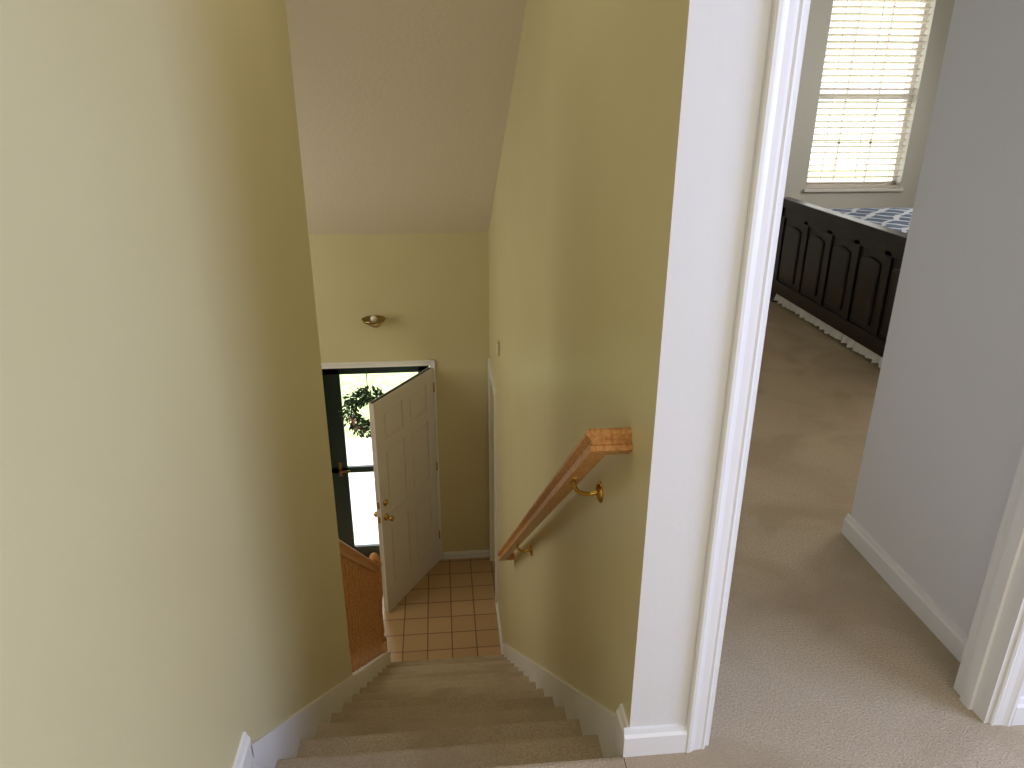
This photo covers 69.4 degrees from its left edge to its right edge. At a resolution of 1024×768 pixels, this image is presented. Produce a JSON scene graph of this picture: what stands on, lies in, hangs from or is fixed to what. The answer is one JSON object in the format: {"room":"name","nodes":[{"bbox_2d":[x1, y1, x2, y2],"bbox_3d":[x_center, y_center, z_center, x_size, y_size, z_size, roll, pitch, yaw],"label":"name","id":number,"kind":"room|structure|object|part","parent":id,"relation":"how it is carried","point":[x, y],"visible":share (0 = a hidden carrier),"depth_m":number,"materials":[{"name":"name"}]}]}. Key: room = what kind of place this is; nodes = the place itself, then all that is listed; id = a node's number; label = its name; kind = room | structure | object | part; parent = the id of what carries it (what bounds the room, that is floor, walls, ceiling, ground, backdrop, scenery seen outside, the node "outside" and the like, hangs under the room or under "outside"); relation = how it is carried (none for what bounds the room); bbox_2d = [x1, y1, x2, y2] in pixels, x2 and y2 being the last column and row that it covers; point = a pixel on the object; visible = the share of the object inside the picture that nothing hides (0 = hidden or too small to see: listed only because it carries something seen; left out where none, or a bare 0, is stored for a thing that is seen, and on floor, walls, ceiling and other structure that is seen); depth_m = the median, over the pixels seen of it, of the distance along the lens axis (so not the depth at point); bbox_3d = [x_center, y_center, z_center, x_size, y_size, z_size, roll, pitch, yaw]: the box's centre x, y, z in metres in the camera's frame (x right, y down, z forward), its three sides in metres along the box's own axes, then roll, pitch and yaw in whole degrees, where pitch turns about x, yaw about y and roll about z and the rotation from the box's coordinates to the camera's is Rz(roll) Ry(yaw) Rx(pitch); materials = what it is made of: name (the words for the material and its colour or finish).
{"room":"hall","nodes":[
{"label":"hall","id":0,"kind":"room"},
{"bbox_2d":[0,0,351,767],"bbox_3d":[-0.594,1.484,0.875,0.120,5.290,5.230,-2,22,-5],"label":"wall","id":1,"kind":"structure","parent":0,"point":[171,580],"depth_m":1.29,"materials":[{"name":"yellow paint"}]},
{"bbox_2d":[233,731,253,767],"bbox_3d":[-0.450,1.543,0.072,0.014,0.080,3.675,-2,22,-5],"label":"baseboard","id":2,"kind":"structure","parent":1,"relation":"attached to","point":[244,756],"depth_m":1.72,"materials":[{"name":"white wood"}]},
{"bbox_2d":[251,651,390,767],"bbox_3d":[-0.796,1.592,3.823,0.014,2.889,3.292,-2,22,-5],"label":"trim","id":3,"kind":"structure","parent":1,"relation":"attached to","point":[282,741],"depth_m":2.41,"materials":[{"name":"white wood"}]},
{"bbox_2d":[285,0,526,234],"bbox_3d":[-1.736,-1.224,3.196,3.615,2.304,5.550,-2,22,-5],"label":"ceiling","id":4,"kind":"structure","parent":0,"point":[402,106],"depth_m":4.08,"materials":[{"name":"beige paint"}]},
{"bbox_2d":[382,557,500,661],"bbox_3d":[-1.706,2.781,4.864,3.715,0.100,5.450,-2,22,-5],"label":"floor","id":5,"kind":"structure","parent":0,"point":[450,612],"depth_m":6.55,"materials":[{"name":"beige tile"}]},
{"bbox_2d":[275,655,625,767],"bbox_3d":[-0.336,1.638,3.765,0.887,2.850,3.402,-2,22,-5],"label":"staircase","id":6,"kind":"structure","parent":5,"relation":"on","point":[476,711],"depth_m":2.62,"materials":[{"name":"beige carpet"}]},
{"bbox_2d":[488,0,767,726],"bbox_3d":[0.105,0.173,4.142,0.130,5.290,4.900,-2,22,-5],"label":"wall","id":7,"kind":"structure","parent":0,"point":[616,219],"depth_m":1.76,"materials":[{"name":"yellow paint"}]},
{"bbox_2d":[488,358,497,606],"bbox_3d":[-0.173,0.894,6.607,0.016,2.110,0.790,-2,22,-5],"label":"door frame","id":8,"kind":"structure","parent":7,"relation":"attached to","point":[490,373],"depth_m":6.45,"materials":[{"name":"white wood"}]},
{"bbox_2d":[494,482,494,519],"bbox_3d":[-0.118,0.920,6.624,0.035,2.030,0.650,-2,22,-5],"label":"slab","id":9,"kind":"object","parent":7,"relation":"attached to","point":[494,482],"visible":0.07,"depth_m":7.03,"materials":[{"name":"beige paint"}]},
{"bbox_2d":[496,340,499,355],"bbox_3d":[-0.102,-0.262,5.397,0.020,0.100,0.080,-2,22,-5],"label":"door chime","id":10,"kind":"object","parent":7,"relation":"attached to","point":[497,342],"visible":1,"depth_m":5.37,"materials":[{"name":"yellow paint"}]},
{"bbox_2d":[496,602,502,654],"bbox_3d":[-0.101,2.118,6.285,0.014,0.080,0.728,-2,22,-5],"label":"baseboard","id":11,"kind":"structure","parent":7,"relation":"attached to","point":[497,609],"depth_m":6.30,"materials":[{"name":"white wood"}]},
{"bbox_2d":[503,643,615,757],"bbox_3d":[0.101,1.562,3.906,0.014,2.889,3.292,-2,22,-5],"label":"trim","id":12,"kind":"structure","parent":7,"relation":"attached to","point":[594,718],"depth_m":2.49,"materials":[{"name":"white"}]},
{"bbox_2d":[497,427,632,560],"bbox_3d":[0.087,0.618,3.211,0.106,2.124,2.576,-2,22,-5],"label":"handrail","id":13,"kind":"object","parent":7,"relation":"attached to","point":[596,443],"visible":1,"depth_m":1.98,"materials":[{"name":"brown wood"}]},
{"bbox_3d":[0.056,0.823,3.716,0.076,0.056,0.012,-2,22,-5],"label":"arm","id":14,"kind":"part","parent":13,"relation":"part of","materials":[{"name":"gold metal"}]},
{"bbox_3d":[0.197,0.278,1.996,0.076,0.056,0.012,-2,22,-5],"label":"arm","id":15,"kind":"part","parent":13,"relation":"part of","materials":[{"name":"gold metal"}]},
{"bbox_2d":[613,730,623,758],"bbox_3d":[0.271,0.939,1.848,0.014,0.121,0.086,-2,22,-5],"label":"trim","id":16,"kind":"structure","parent":7,"relation":"attached to","point":[617,750],"depth_m":1.85,"materials":[{"name":"white wood"}]},
{"bbox_2d":[615,704,628,750],"bbox_3d":[0.270,0.844,1.817,0.014,0.080,0.074,-2,22,-5],"label":"baseboard","id":17,"kind":"structure","parent":7,"relation":"attached to","point":[621,721],"depth_m":1.81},
{"bbox_2d":[309,0,954,557],"bbox_3d":[0.325,-0.781,6.517,8.300,5.290,0.150,-2,22,-5],"label":"wall","id":18,"kind":"structure","parent":0,"point":[431,290],"depth_m":6.34,"materials":[{"name":"yellow paint"}]},
{"bbox_2d":[362,315,385,327],"bbox_3d":[-1.171,-0.514,6.273,0.200,0.137,0.205,-2,22,-5],"label":"wall lamp","id":19,"kind":"object","parent":18,"relation":"attached to","point":[374,321],"visible":1,"depth_m":6.25,"materials":[{"name":"gold metal"}]},
{"bbox_3d":[-1.171,-0.544,6.258,0.060,0.070,0.060,-2,22,-5],"label":"bulb","id":20,"kind":"part","parent":19,"relation":"part of","materials":[{"name":"white glass"}]},
{"bbox_2d":[322,366,428,557],"bbox_3d":[-1.227,0.770,6.968,0.960,2.025,0.035,-2,22,-5],"label":"storm door","id":21,"kind":"structure","parent":18,"relation":"attached to","point":[331,377],"depth_m":6.85,"materials":[{"name":"green metal"}]},
{"bbox_2d":[338,462,349,475],"bbox_3d":[-1.565,0.800,6.910,0.105,0.150,0.028,-2,22,-5],"label":"handle","id":22,"kind":"object","parent":21,"relation":"attached to","point":[341,472],"visible":1,"depth_m":6.91,"materials":[{"name":"gold metal"}]},
{"bbox_2d":[338,368,383,438],"bbox_3d":[-1.297,0.193,6.643,0.551,0.693,0.116,-2,22,-5],"label":"wreath","id":23,"kind":"object","parent":21,"relation":"hanging from","point":[367,397],"visible":0.49,"depth_m":6.64,"materials":[{"name":"green plant"}]},
{"bbox_2d":[321,360,433,368],"bbox_3d":[-1.216,-0.170,6.509,1.074,0.052,0.016,-2,22,-5],"label":"door frame","id":24,"kind":"structure","parent":18,"relation":"in","point":[411,362],"depth_m":6.51,"materials":[{"name":"white wood"}]},
{"bbox_2d":[369,367,439,612],"bbox_3d":[-0.922,0.945,6.582,0.045,2.030,0.895,10,24,24],"label":"door","id":25,"kind":"structure","parent":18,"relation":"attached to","point":[394,591],"depth_m":6.49,"materials":[{"name":"beige paint"}]},
{"bbox_2d":[377,502,380,522],"bbox_3d":[-1.115,1.081,6.201,0.024,0.200,0.002,10,24,24],"label":"latch plate","id":26,"kind":"object","parent":25,"relation":"attached to","point":[378,504],"visible":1,"depth_m":6.19,"materials":[{"name":"gold metal"}]},
{"bbox_2d":[384,513,393,521],"bbox_3d":[-1.035,1.134,6.259,0.072,0.064,0.064,10,24,24],"label":"handle","id":27,"kind":"object","parent":25,"relation":"attached to","point":[386,517],"visible":1,"depth_m":6.25,"materials":[{"name":"gold metal"}]},
{"bbox_2d":[384,389,430,579],"bbox_3d":[-0.922,0.894,6.561,0.042,1.624,0.609,10,24,24],"label":"panels","id":28,"kind":"object","parent":25,"relation":"attached to","point":[392,418],"visible":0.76,"depth_m":6.54,"materials":[{"name":"beige paint"}]},
{"bbox_2d":[429,360,442,559],"bbox_3d":[-0.711,0.764,6.939,0.052,2.102,0.016,-2,22,-5],"label":"door frame","id":29,"kind":"structure","parent":18,"relation":"attached to","point":[432,365],"depth_m":6.89,"materials":[{"name":"white wood"}]},
{"bbox_2d":[443,549,489,559],"bbox_3d":[-0.444,1.692,7.342,0.475,0.080,0.014,-2,22,-5],"label":"baseboard","id":30,"kind":"structure","parent":18,"relation":"attached to","point":[472,553],"depth_m":7.33,"materials":[{"name":"white wood"}]},
{"bbox_2d":[803,188,903,191],"bbox_3d":[2.925,-1.676,6.373,0.890,0.025,0.100,-2,22,-5],"label":"sill","id":31,"kind":"structure","parent":18,"relation":"attached to","point":[808,189],"depth_m":6.33,"materials":[{"name":"white wood"}]},
{"bbox_2d":[813,2,897,180],"bbox_3d":[2.921,-2.440,6.149,0.850,1.560,0.015,-2,22,-5],"label":"muntins","id":32,"kind":"object","parent":18,"relation":"attached to","point":[838,143],"visible":0.44,"depth_m":6.25,"materials":[{"name":"white"}]},
{"bbox_2d":[806,2,929,185],"bbox_3d":[2.921,-2.437,6.142,0.850,1.560,0.060,-2,22,-5],"label":"frame","id":33,"kind":"object","parent":18,"relation":"attached to","point":[897,149],"visible":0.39,"depth_m":6.16,"materials":[{"name":"white"}]},
{"bbox_2d":[806,0,933,187],"bbox_3d":[2.927,-2.415,6.084,0.840,1.558,0.055,-2,22,-5],"label":"window blind","id":34,"kind":"object","parent":18,"relation":"attached to","point":[844,21],"visible":1,"depth_m":6.06,"materials":[{"name":"beige plastic"}]},
{"bbox_3d":[2.925,-1.702,6.374,0.840,0.018,0.050,-2,22,-5],"label":"rail","id":35,"kind":"part","parent":34,"relation":"part of","materials":[{"name":"beige plastic"}]},
{"bbox_2d":[624,300,1023,767],"bbox_3d":[2.135,0.677,2.692,5.700,0.250,8.650,-2,22,-5],"label":"floor","id":36,"kind":"structure","parent":0,"point":[823,664],"depth_m":2.20,"materials":[{"name":"beige carpet"}]},
{"bbox_2d":[770,197,912,367],"bbox_3d":[3.211,-0.977,4.670,2.362,1.350,1.880,-2,22,-5],"label":"bed","id":37,"kind":"object","parent":36,"relation":"on","point":[838,269],"visible":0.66,"depth_m":4.67,"materials":[{"name":"brown wood"}]},
{"bbox_3d":[1.990,-0.928,5.290,0.022,0.390,0.233,-2,22,-5],"label":"panel","id":38,"kind":"part","parent":37,"relation":"part of","materials":[{"name":"brown wood"}]},
{"bbox_3d":[2.024,-0.800,4.971,0.022,0.390,0.198,-2,22,-5],"label":"panel","id":39,"kind":"part","parent":37,"relation":"part of","materials":[{"name":"brown wood"}]},
{"bbox_3d":[2.056,-0.678,4.668,0.022,0.390,0.198,-2,22,-5],"label":"panel","id":40,"kind":"part","parent":37,"relation":"part of","materials":[{"name":"brown wood"}]},
{"bbox_3d":[2.088,-0.556,4.365,0.022,0.390,0.198,-2,22,-5],"label":"panel","id":41,"kind":"part","parent":37,"relation":"part of","materials":[{"name":"brown wood"}]},
{"bbox_2d":[830,207,912,233],"bbox_3d":[2.981,-0.835,4.703,1.745,0.340,1.760,-2,22,-5],"label":"comforter","id":42,"kind":"object","parent":37,"relation":"on","point":[898,219],"depth_m":5.02,"materials":[{"name":"blue fabric"}]},
{"bbox_3d":[2.122,-0.428,4.046,0.022,0.390,0.233,-2,22,-5],"label":"panel","id":43,"kind":"part","parent":37,"relation":"part of","materials":[{"name":"brown wood"}]},
{"bbox_2d":[851,0,1023,634],"bbox_3d":[3.076,-0.513,2.054,3.665,2.440,0.730,-2,22,-5],"label":"wall","id":44,"kind":"structure","parent":0,"point":[944,445],"depth_m":2.06,"materials":[{"name":"white paint"}]},
{"bbox_3d":[-0.938,1.905,4.779,0.106,1.594,1.732,-2,22,-5],"label":"wall","id":45,"kind":"structure","parent":0,"visible":0},
{"bbox_2d":[352,652,390,681],"bbox_3d":[-0.933,1.794,4.745,0.138,1.423,1.752,-2,22,-5],"label":"trim","id":46,"kind":"structure","parent":45,"relation":"attached to","point":[370,668],"depth_m":4.33,"materials":[{"name":"white wood"}]},
{"bbox_2d":[339,540,387,671],"bbox_3d":[-0.923,1.520,4.612,0.104,2.433,1.735,-2,22,-5],"label":"stair railing","id":47,"kind":"object","parent":46,"relation":"on","point":[361,574],"visible":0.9,"depth_m":4.51,"materials":[{"name":"brown wood"}]},
{"bbox_3d":[-0.918,1.032,4.374,0.066,1.351,1.658,-2,22,-5],"label":"rail","id":48,"kind":"part","parent":47,"relation":"part of","materials":[{"name":"brown wood"}]},
{"bbox_3d":[1.231,0.402,-0.238,3.620,2.440,3.820,-2,22,-5],"label":"wall","id":49,"kind":"structure","parent":0,"visible":0},
{"bbox_2d":[622,723,686,756],"bbox_3d":[0.344,0.858,1.782,0.154,0.080,0.014,-2,22,-5],"label":"baseboard","id":50,"kind":"structure","parent":49,"relation":"attached to","point":[667,738],"depth_m":1.77,"materials":[{"name":"white wood"}]},
{"bbox_2d":[683,0,1023,752],"bbox_3d":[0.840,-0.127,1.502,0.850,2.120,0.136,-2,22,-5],"label":"door frame","id":51,"kind":"structure","parent":49,"relation":"attached to","point":[786,22],"depth_m":1.55,"materials":[{"name":"white wood"}]},
{"bbox_2d":[841,514,967,662],"bbox_3d":[1.241,0.641,2.331,0.014,0.080,0.744,-2,22,-5],"label":"baseboard","id":52,"kind":"structure","parent":49,"relation":"attached to","point":[943,627],"depth_m":2.31,"materials":[{"name":"white wood"}]},
{"bbox_2d":[1011,697,1023,725],"bbox_3d":[2.010,0.802,1.937,1.496,0.080,0.014,-2,22,-5],"label":"baseboard","id":53,"kind":"structure","parent":49,"relation":"attached to","point":[1018,719],"depth_m":1.86,"materials":[{"name":"white wood"}]},
{"label":"outside","id":54,"kind":"structure","parent":0,"visible":0},
{"bbox_2d":[346,438,378,544],"bbox_3d":[-0.782,1.352,8.936,24.000,0.220,2.950,-2,22,-5],"label":"walkway","id":55,"kind":"structure","parent":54,"point":[359,450],"depth_m":8.77,"materials":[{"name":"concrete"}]},
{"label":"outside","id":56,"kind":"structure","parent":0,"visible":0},
{"bbox_2d":[340,166,890,438],"bbox_3d":[-2.676,-5.818,26.782,60.000,0.200,35.700,-2,22,-5],"label":"lawn","id":57,"kind":"structure","parent":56,"point":[350,383],"depth_m":12.31,"materials":[{"name":"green plant"}]}
]}

